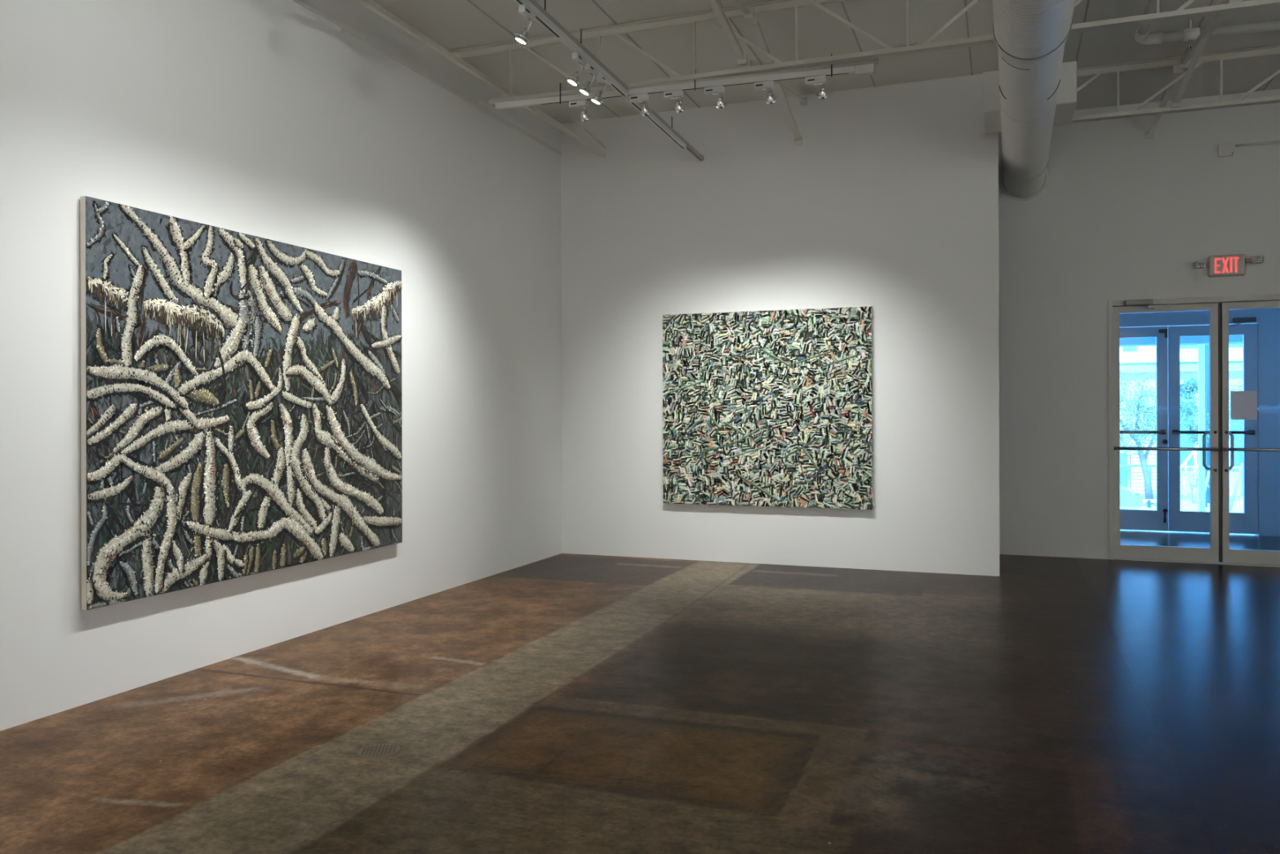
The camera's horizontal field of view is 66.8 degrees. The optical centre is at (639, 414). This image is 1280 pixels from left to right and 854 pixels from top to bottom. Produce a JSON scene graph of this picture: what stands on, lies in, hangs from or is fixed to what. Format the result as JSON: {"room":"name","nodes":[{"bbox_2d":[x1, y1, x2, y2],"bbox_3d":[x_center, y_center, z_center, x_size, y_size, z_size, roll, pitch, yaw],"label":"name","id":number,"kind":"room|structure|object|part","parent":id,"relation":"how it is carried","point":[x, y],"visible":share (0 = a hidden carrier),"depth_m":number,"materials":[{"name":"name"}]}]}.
{"room":"museum","nodes":[
{"label":"museum","id":0,"kind":"room"},
{"bbox_2d":[0,0,561,730],"bbox_3d":[-2.844,-0.667,3.209,0.200,3.820,14.410,0,0,21],"label":"wall","id":1,"kind":"structure","parent":0,"point":[269,119],"depth_m":5.21,"materials":[{"name":"white paint"}]},
{"bbox_2d":[80,195,402,609],"bbox_3d":[-1.963,-0.049,5.200,0.046,1.757,2.304,0,0,21],"label":"painting","id":2,"kind":"object","parent":1,"relation":"attached to","point":[241,393],"visible":1,"depth_m":4.87,"materials":[{"name":"paint"}]},
{"bbox_2d":[293,0,561,155],"bbox_3d":[-2.959,-2.309,2.624,0.005,0.035,12.836,0,0,21],"label":"trim","id":3,"kind":"structure","parent":1,"relation":"attached to","point":[302,2],"depth_m":6.49,"materials":[{"name":"paint"}]},
{"bbox_2d":[0,528,1279,853],"bbox_3d":[2.182,1.289,3.241,9.600,0.120,18.000,0,0,21],"label":"floor","id":4,"kind":"structure","parent":0,"point":[562,703],"depth_m":3.84,"materials":[{"name":"concrete"}]},
{"bbox_2d":[356,743,400,758],"bbox_3d":[-0.959,1.236,3.566,0.156,0.004,0.156,0,0,21],"label":"floor drain","id":5,"kind":"object","parent":4,"relation":"on","point":[377,750],"visible":1,"depth_m":3.56,"materials":[{"name":"grey metal"}]},
{"bbox_2d":[560,73,999,576],"bbox_3d":[1.031,-0.678,8.047,3.652,3.820,0.120,0,0,21],"label":"wall","id":6,"kind":"structure","parent":0,"point":[887,202],"depth_m":7.87,"materials":[{"name":"white paint"}]},
{"bbox_2d":[355,0,606,157],"bbox_3d":[-1.866,-2.327,4.350,0.060,0.170,8.836,0,0,21],"label":"bridging angle","id":7,"kind":"object","parent":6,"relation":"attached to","point":[369,4],"visible":1,"depth_m":6.31,"materials":[{"name":"beige paint"}]},
{"bbox_2d":[662,306,872,509],"bbox_3d":[1.018,-0.047,7.963,1.742,1.601,0.047,0,0,21],"label":"painting","id":8,"kind":"object","parent":6,"relation":"attached to","point":[774,408],"visible":1,"depth_m":7.92,"materials":[{"name":"paint"}]},
{"bbox_2d":[741,13,807,145],"bbox_3d":[1.004,-2.377,7.043,0.105,0.379,1.777,0,0,20],"label":"brace","id":9,"kind":"object","parent":6,"relation":"attached to","point":[754,22],"visible":0.87,"depth_m":7.15,"materials":[{"name":"beige paint"}]},
{"bbox_2d":[371,0,1279,124],"bbox_3d":[1.540,-2.664,1.560,9.600,0.150,14.410,0,0,21],"label":"ceiling","id":10,"kind":"structure","parent":0,"point":[453,24],"depth_m":6.80,"materials":[{"name":"paint"}]},
{"bbox_2d":[448,0,1279,107],"bbox_3d":[2.954,-2.380,5.308,9.189,0.418,0.090,0,0,21],"label":"joist","id":11,"kind":"object","parent":10,"relation":"attached to","point":[616,30],"visible":0.76,"depth_m":6.06,"materials":[{"name":"beige paint"}]},
{"bbox_2d":[514,0,704,161],"bbox_3d":[-0.613,-2.181,4.948,0.044,0.166,6.838,0,0,19],"label":"track","id":12,"kind":"object","parent":11,"relation":"attached to","point":[543,17],"visible":1,"depth_m":5.88,"materials":[{"name":"white metal"}]},
{"bbox_2d":[514,4,535,44],"bbox_3d":[-0.598,-2.031,5.078,0.099,0.132,0.234,0,0,-14],"label":"spotlight","id":13,"kind":"object","parent":12,"relation":"attached to","point":[522,37],"visible":1,"depth_m":5.07,"materials":[{"name":"white metal"}]},
{"bbox_3d":[-0.583,-2.040,5.078,0.040,0.042,0.147,0,0,-6],"label":"arm","id":14,"kind":"part","parent":13,"relation":"part of","materials":[{"name":"silver metal"}]},
{"bbox_3d":[-0.920,-2.115,4.065,0.036,0.032,4.969,0,0,19],"label":"track rail","id":15,"kind":"part","parent":12,"relation":"part of","materials":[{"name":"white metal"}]},
{"bbox_2d":[567,51,586,85],"bbox_3d":[-0.369,-2.031,5.729,0.099,0.132,0.234,0,0,-14],"label":"spotlight","id":16,"kind":"object","parent":12,"relation":"attached to","point":[577,57],"visible":1,"depth_m":5.73,"materials":[{"name":"white metal"}]},
{"bbox_3d":[-0.355,-2.040,5.730,0.040,0.042,0.150,0,0,-5],"label":"arm","id":17,"kind":"part","parent":16,"relation":"part of","materials":[{"name":"silver metal"}]},
{"bbox_3d":[-0.346,-2.213,5.704,0.007,0.102,0.008,0,0,21],"label":"hanger rod","id":18,"kind":"part","parent":12,"relation":"part of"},
{"bbox_2d":[578,62,597,95],"bbox_3d":[-0.308,-2.032,5.904,0.100,0.132,0.234,0,0,-14],"label":"spotlight","id":19,"kind":"object","parent":12,"relation":"attached to","point":[585,88],"visible":1,"depth_m":5.92,"materials":[{"name":"white metal"}]},
{"bbox_3d":[-0.294,-2.041,5.904,0.040,0.042,0.149,0,0,-6],"label":"arm","id":20,"kind":"part","parent":19,"relation":"part of","materials":[{"name":"silver metal"}]},
{"bbox_2d":[591,73,608,104],"bbox_3d":[-0.245,-2.032,6.083,0.099,0.132,0.234,0,0,-14],"label":"spotlight","id":21,"kind":"object","parent":12,"relation":"attached to","point":[597,98],"visible":0.99,"depth_m":6.09,"materials":[{"name":"white metal"}]},
{"bbox_3d":[-0.231,-2.041,6.083,0.040,0.042,0.148,0,0,-6],"label":"arm","id":22,"kind":"part","parent":21,"relation":"part of","materials":[{"name":"silver metal"}]},
{"bbox_3d":[0.134,-2.117,7.072,0.036,0.032,1.300,0,0,19],"label":"track rail","id":23,"kind":"part","parent":12,"relation":"part of","materials":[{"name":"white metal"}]},
{"bbox_2d":[488,41,916,109],"bbox_3d":[0.320,-2.185,6.305,2.842,0.178,0.070,0,0,16],"label":"track","id":24,"kind":"object","parent":11,"relation":"hanging from","point":[862,68],"visible":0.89,"depth_m":6.29,"materials":[{"name":"white metal"}]},
{"bbox_2d":[568,99,591,122],"bbox_3d":[-0.400,-2.039,6.554,0.142,0.140,0.088,0,0,21],"label":"spotlight","id":25,"kind":"object","parent":24,"relation":"attached to","point":[584,117],"visible":1,"depth_m":6.52,"materials":[{"name":"white metal"}]},
{"bbox_3d":[-0.395,-2.052,6.534,0.077,0.043,0.029,0,0,21],"label":"arm","id":26,"kind":"part","parent":25,"relation":"part of","materials":[{"name":"silver metal"}]},
{"bbox_2d":[629,93,652,115],"bbox_3d":[0.009,-2.040,6.433,0.143,0.140,0.089,0,0,21],"label":"spotlight","id":27,"kind":"object","parent":24,"relation":"attached to","point":[646,111],"visible":1,"depth_m":6.40,"materials":[{"name":"white metal"}]},
{"bbox_3d":[0.013,-2.053,6.412,0.077,0.042,0.029,0,0,21],"label":"arm","id":28,"kind":"part","parent":27,"relation":"part of","materials":[{"name":"silver metal"}]},
{"bbox_2d":[663,89,686,113],"bbox_3d":[0.234,-2.041,6.366,0.142,0.140,0.089,0,0,21],"label":"spotlight","id":29,"kind":"object","parent":24,"relation":"attached to","point":[677,94],"visible":1,"depth_m":6.33,"materials":[{"name":"white metal"}]},
{"bbox_3d":[0.239,-2.054,6.345,0.077,0.043,0.029,0,0,21],"label":"arm","id":30,"kind":"part","parent":29,"relation":"part of","materials":[{"name":"silver metal"}]},
{"bbox_3d":[0.180,-2.131,6.354,2.446,0.036,0.036,0,0,17],"label":"track rail","id":31,"kind":"part","parent":24,"relation":"part of","materials":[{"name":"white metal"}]},
{"bbox_2d":[703,85,727,109],"bbox_3d":[0.494,-2.042,6.288,0.144,0.140,0.089,0,0,21],"label":"spotlight","id":32,"kind":"object","parent":24,"relation":"attached to","point":[718,90],"visible":1,"depth_m":6.25,"materials":[{"name":"white metal"}]},
{"bbox_3d":[0.499,-2.055,6.268,0.078,0.041,0.029,0,0,21],"label":"arm","id":33,"kind":"part","parent":32,"relation":"part of","materials":[{"name":"silver metal"}]},
{"bbox_2d":[753,80,777,104],"bbox_3d":[0.806,-2.043,6.195,0.143,0.140,0.089,0,0,21],"label":"spotlight","id":34,"kind":"object","parent":24,"relation":"attached to","point":[771,99],"visible":1,"depth_m":6.16,"materials":[{"name":"white metal"}]},
{"bbox_3d":[0.811,-2.056,6.175,0.077,0.042,0.029,0,0,21],"label":"arm","id":35,"kind":"part","parent":34,"relation":"part of","materials":[{"name":"silver metal"}]},
{"bbox_2d":[804,75,829,99],"bbox_3d":[1.119,-2.043,6.102,0.144,0.140,0.089,0,0,21],"label":"spotlight","id":36,"kind":"object","parent":24,"relation":"attached to","point":[822,94],"visible":1,"depth_m":6.07,"materials":[{"name":"white metal"}]},
{"bbox_3d":[1.124,-2.057,6.082,0.078,0.041,0.029,0,0,21],"label":"arm","id":37,"kind":"part","parent":36,"relation":"part of","materials":[{"name":"silver metal"}]},
{"bbox_2d":[466,0,1279,117],"bbox_3d":[1.514,-2.592,1.592,7.987,0.014,14.050,0,0,21],"label":"seam","id":38,"kind":"structure","parent":10,"relation":"attached to","point":[468,1],"depth_m":6.62,"materials":[{"name":"grey metal"}]},
{"bbox_2d":[1071,44,1279,123],"bbox_3d":[3.654,-2.399,7.171,9.189,0.384,0.090,0,0,21],"label":"joist","id":39,"kind":"object","parent":10,"relation":"attached to","point":[1097,71],"visible":0.3,"depth_m":7.06,"materials":[{"name":"beige paint"}]},
{"bbox_2d":[982,0,1076,200],"bbox_3d":[1.911,-1.991,4.652,0.578,0.619,8.065,0,0,21],"label":"air duct","id":40,"kind":"object","parent":39,"relation":"hanging from","point":[1032,92],"visible":1,"depth_m":5.69,"materials":[{"name":"metal"}]},
{"bbox_2d":[1171,0,1242,107],"bbox_3d":[3.577,-2.389,6.142,0.110,0.349,1.900,0,0,21],"label":"brace","id":41,"kind":"object","parent":39,"relation":"attached to","point":[1214,21],"visible":0.94,"depth_m":6.40,"materials":[{"name":"beige paint"}]},
{"bbox_2d":[1134,0,1279,49],"bbox_3d":[4.397,-2.502,2.886,4.588,0.190,6.500,0,0,21],"label":"pipe","id":42,"kind":"object","parent":10,"relation":"hanging from","point":[1143,36],"visible":0.96,"depth_m":6.32,"materials":[{"name":"white metal"}]},
{"bbox_3d":[3.626,-2.565,6.388,0.011,0.060,0.011,0,0,43],"label":"hanger rod","id":43,"kind":"part","parent":42,"relation":"part of","materials":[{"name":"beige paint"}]},
{"bbox_3d":[2.258,-2.378,3.454,9.189,0.418,0.090,0,0,21],"label":"joist","id":44,"kind":"object","parent":10,"relation":"attached to","visible":0},
{"bbox_2d":[707,0,753,65],"bbox_3d":[0.335,-2.383,5.239,0.105,0.354,1.890,0,0,21],"label":"brace","id":45,"kind":"object","parent":44,"relation":"attached to","point":[715,5],"visible":1,"depth_m":5.88,"materials":[{"name":"beige paint"}]},
{"bbox_2d":[998,88,1279,559],"bbox_3d":[4.150,-0.686,8.195,9.389,3.820,0.150,0,0,21],"label":"wall","id":46,"kind":"structure","parent":0,"point":[1121,214],"depth_m":8.23,"materials":[{"name":"white paint"}]},
{"bbox_2d":[1146,65,1182,138],"bbox_3d":[4.096,-2.430,7.596,0.061,0.269,1.012,0,0,17],"label":"brace","id":47,"kind":"object","parent":46,"relation":"attached to","point":[1149,134],"visible":0.88,"depth_m":7.54,"materials":[{"name":"beige paint"}]},
{"bbox_2d":[1112,298,1219,562],"bbox_3d":[4.354,0.128,8.039,0.777,2.162,0.191,0,0,15],"label":"door","id":48,"kind":"structure","parent":46,"relation":"in","point":[1125,551],"depth_m":8.03,"materials":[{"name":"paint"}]},
{"bbox_3d":[4.696,0.302,8.008,0.088,0.334,0.063,0,0,21],"label":"pull handle","id":49,"kind":"part","parent":48,"relation":"part of","materials":[{"name":"metal"}]},
{"bbox_2d":[1107,293,1279,567],"bbox_3d":[4.745,0.132,7.945,1.656,2.180,0.122,0,0,21],"label":"door frame","id":50,"kind":"structure","parent":46,"relation":"attached to","point":[1111,304],"depth_m":8.17,"materials":[{"name":"paint"}]},
{"bbox_2d":[1193,253,1263,277],"bbox_3d":[4.752,-1.204,7.842,0.484,0.173,0.088,0,0,21],"label":"exit sign","id":51,"kind":"object","parent":46,"relation":"attached to","point":[1220,265],"visible":1,"depth_m":7.84,"materials":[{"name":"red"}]},
{"bbox_2d":[1217,300,1279,564],"bbox_3d":[5.102,0.149,7.793,0.804,2.116,0.180,0,0,21],"label":"door","id":52,"kind":"structure","parent":46,"relation":"in","point":[1226,554],"depth_m":7.90,"materials":[{"name":"paint"}]},
{"bbox_3d":[4.827,0.302,7.959,0.089,0.334,0.063,0,0,21],"label":"pull handle","id":53,"kind":"part","parent":52,"relation":"part of","materials":[{"name":"metal"}]},
{"bbox_2d":[1231,391,1257,419],"bbox_3d":[4.897,-0.072,7.869,0.184,0.232,0.002,0,0,21],"label":"paper notice","id":54,"kind":"object","parent":52,"relation":"attached to","point":[1243,403],"visible":1,"depth_m":7.87,"materials":[{"name":"white paper"}]},
{"bbox_2d":[1218,140,1279,157],"bbox_3d":[5.618,-2.144,7.530,1.966,0.107,0.061,0,0,21],"label":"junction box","id":55,"kind":"object","parent":46,"relation":"attached to","point":[1227,148],"visible":1,"depth_m":7.82,"materials":[{"name":"white metal"}]},
{"bbox_2d":[1119,307,1279,536],"bbox_3d":[5.965,-0.156,9.910,3.300,2.750,0.150,0,0,21],"label":"wall","id":56,"kind":"structure","parent":0,"point":[1270,317],"depth_m":9.71,"materials":[{"name":"paint"}]},
{"bbox_2d":[1119,326,1168,530],"bbox_3d":[5.090,0.150,10.161,0.785,2.118,0.135,0,0,21],"label":"door","id":57,"kind":"structure","parent":56,"relation":"in","point":[1130,519],"depth_m":10.07,"materials":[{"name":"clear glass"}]},
{"bbox_2d":[1119,318,1262,535],"bbox_3d":[5.487,0.130,10.085,1.660,2.180,0.180,0,0,21],"label":"door frame","id":58,"kind":"structure","parent":56,"relation":"attached to","point":[1192,322],"depth_m":9.72,"materials":[{"name":"metal"}]},
{"bbox_2d":[1167,316,1257,533],"bbox_3d":[5.827,0.119,9.861,0.793,2.177,0.177,0,0,21],"label":"door","id":59,"kind":"structure","parent":56,"relation":"in","point":[1246,522],"depth_m":9.91,"materials":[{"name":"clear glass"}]},
{"label":"outside","id":60,"kind":"structure","parent":0,"visible":0},
{"bbox_2d":[1120,493,1243,512],"bbox_3d":[17.626,2.287,32.692,60.000,0.200,46.400,0,0,21],"label":"ground","id":61,"kind":"structure","parent":60,"point":[1186,504],"depth_m":23.34,"materials":[{"name":"concrete"}]},
{"bbox_2d":[1120,485,1142,507],"bbox_3d":[9.053,1.485,22.158,4.160,1.450,1.730,0,0,21],"label":"car","id":62,"kind":"object","parent":61,"relation":"on","point":[1128,497],"visible":0.04,"depth_m":20.75,"materials":[{"name":"paint"}]},
{"bbox_2d":[1120,464,1156,488],"bbox_3d":[12.307,1.739,24.648,2.138,0.925,0.058,0,0,10],"label":"fence","id":63,"kind":"object","parent":61,"relation":"on","point":[1128,466],"visible":0.21,"depth_m":24.60,"materials":[{"name":"paint"}]},
{"bbox_3d":[12.407,1.751,24.631,0.050,0.900,0.050,0,0,21],"label":"fence post","id":64,"kind":"part","parent":63,"relation":"part of","materials":[{"name":"paint"}]},
{"bbox_3d":[12.306,1.312,24.648,2.138,0.070,0.050,0,0,10],"label":"rail","id":65,"kind":"part","parent":63,"relation":"part of","materials":[{"name":"paint"}]},
{"bbox_3d":[12.909,1.750,24.544,0.050,0.900,0.050,0,0,21],"label":"fence post","id":66,"kind":"part","parent":63,"relation":"part of","materials":[{"name":"paint"}]},
{"bbox_2d":[1146,499,1151,507],"bbox_3d":[12.014,2.112,22.900,0.080,0.180,0.120,0,0,21],"label":"bollard","id":67,"kind":"object","parent":61,"relation":"on","point":[1148,501],"visible":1,"depth_m":22.85,"materials":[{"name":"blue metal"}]},
{"bbox_2d":[1142,498,1156,502],"bbox_3d":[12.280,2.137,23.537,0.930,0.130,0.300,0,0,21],"label":"bench","id":68,"kind":"object","parent":61,"relation":"on","point":[1144,500],"visible":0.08,"depth_m":23.41,"materials":[{"name":"white"}]},
{"bbox_2d":[1120,343,1243,495],"bbox_3d":[16.235,-1.809,29.018,18.000,8.000,6.250,0,0,21],"label":"building","id":69,"kind":"structure","parent":61,"relation":"on","point":[1142,359],"depth_m":26.66,"materials":[{"name":"brick"}]},
{"bbox_3d":[13.418,1.599,27.110,0.350,1.000,0.050,0,0,21],"label":"pane","id":70,"kind":"part","parent":69,"relation":"part of","materials":[{"name":"clear glass"}]},
{"bbox_3d":[13.641,-2.477,27.022,0.350,1.450,0.050,0,0,21],"label":"pane","id":71,"kind":"part","parent":69,"relation":"part of","materials":[{"name":"clear glass"}]},
{"bbox_3d":[14.145,1.397,26.885,0.930,1.600,0.120,0,0,21],"label":"siding panel","id":72,"kind":"part","parent":69,"relation":"part of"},
{"bbox_3d":[14.889,0.519,26.556,0.500,1.750,0.050,0,0,21],"label":"pane","id":73,"kind":"part","parent":69,"relation":"part of","materials":[{"name":"glass"}]},
{"bbox_3d":[14.989,-2.606,26.515,0.530,1.600,0.050,0,0,21],"label":"pane","id":74,"kind":"part","parent":69,"relation":"part of","materials":[{"name":"glass"}]},
{"bbox_2d":[1192,389,1198,414],"bbox_3d":[15.200,-0.331,26.366,0.320,0.670,0.065,0,0,21],"label":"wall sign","id":75,"kind":"object","parent":69,"relation":"attached to","point":[1196,393],"visible":0.12,"depth_m":26.36,"materials":[{"name":"white"}]},
{"bbox_3d":[16.192,-2.609,26.064,0.800,1.600,0.050,0,0,21],"label":"pane","id":76,"kind":"part","parent":69,"relation":"part of","materials":[{"name":"clear glass"}]},
{"bbox_3d":[16.294,0.541,26.029,0.800,1.700,0.050,0,0,21],"label":"pane","id":77,"kind":"part","parent":69,"relation":"part of","materials":[{"name":"clear glass"}]},
{"bbox_2d":[1120,368,1243,503],"bbox_3d":[13.043,0.498,23.739,4.126,3.419,1.272,0,0,17],"label":"street tree","id":78,"kind":"object","parent":61,"relation":"on","point":[1190,383],"visible":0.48,"depth_m":23.84,"materials":[{"name":"green plant"}]},
{"bbox_2d":[1180,444,1198,496],"bbox_3d":[14.769,1.377,26.009,0.816,1.635,0.073,0,0,6],"label":"stair railing","id":79,"kind":"object","parent":61,"relation":"on","point":[1184,463],"visible":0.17,"depth_m":26.00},
{"bbox_3d":[14.771,1.645,26.019,0.816,1.031,0.050,0,0,6],"label":"rail","id":80,"kind":"part","parent":79,"relation":"part of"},
{"bbox_3d":[14.770,1.095,26.019,0.816,1.070,0.050,0,0,6],"label":"handrail","id":81,"kind":"part","parent":79,"relation":"part of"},
{"bbox_2d":[1180,468,1209,503],"bbox_3d":[13.680,1.768,23.941,0.966,0.875,0.555,0,0,4],"label":"shrub","id":82,"kind":"object","parent":61,"relation":"on","point":[1193,495],"visible":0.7,"depth_m":23.91,"materials":[{"name":"green plant"}]},
{"bbox_2d":[1198,343,1204,511],"bbox_3d":[9.258,0.525,15.992,0.085,3.370,0.090,0,0,21],"label":"porch column","id":83,"kind":"structure","parent":61,"relation":"on","point":[1201,346],"depth_m":15.95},
{"bbox_2d":[1120,334,1243,346],"bbox_3d":[8.754,-1.234,16.206,9.000,0.150,0.500,0,0,21],"label":"beam","id":84,"kind":"structure","parent":83,"relation":"on","point":[1233,339],"depth_m":16.03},
{"bbox_2d":[1197,466,1209,511],"bbox_3d":[12.823,1.650,21.998,0.346,1.115,0.058,0,0,0],"label":"leaning pole","id":85,"kind":"object","parent":61,"relation":"on","point":[1208,472],"visible":0.28,"depth_m":21.97,"materials":[{"name":"paint"}]},
{"bbox_2d":[1204,344,1207,506],"bbox_3d":[13.393,0.148,23.000,0.080,4.100,0.100,0,0,21],"label":"steel post","id":86,"kind":"object","parent":61,"relation":"on","point":[1206,345],"visible":0.3,"depth_m":22.95,"materials":[{"name":"metal"}]},
{"bbox_2d":[1207,344,1209,502],"bbox_3d":[14.084,0.147,24.001,0.110,4.100,0.100,0,0,21],"label":"steel post","id":87,"kind":"object","parent":61,"relation":"on","point":[1208,383],"visible":0.14,"depth_m":23.96,"materials":[{"name":"metal"}]},
{"bbox_2d":[1229,462,1243,511],"bbox_3d":[13.519,1.648,22.003,0.346,1.115,0.058,0,0,0],"label":"leaning pole","id":88,"kind":"object","parent":61,"relation":"on","point":[1242,463],"visible":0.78,"depth_m":21.98,"materials":[{"name":"paint"}]}
]}

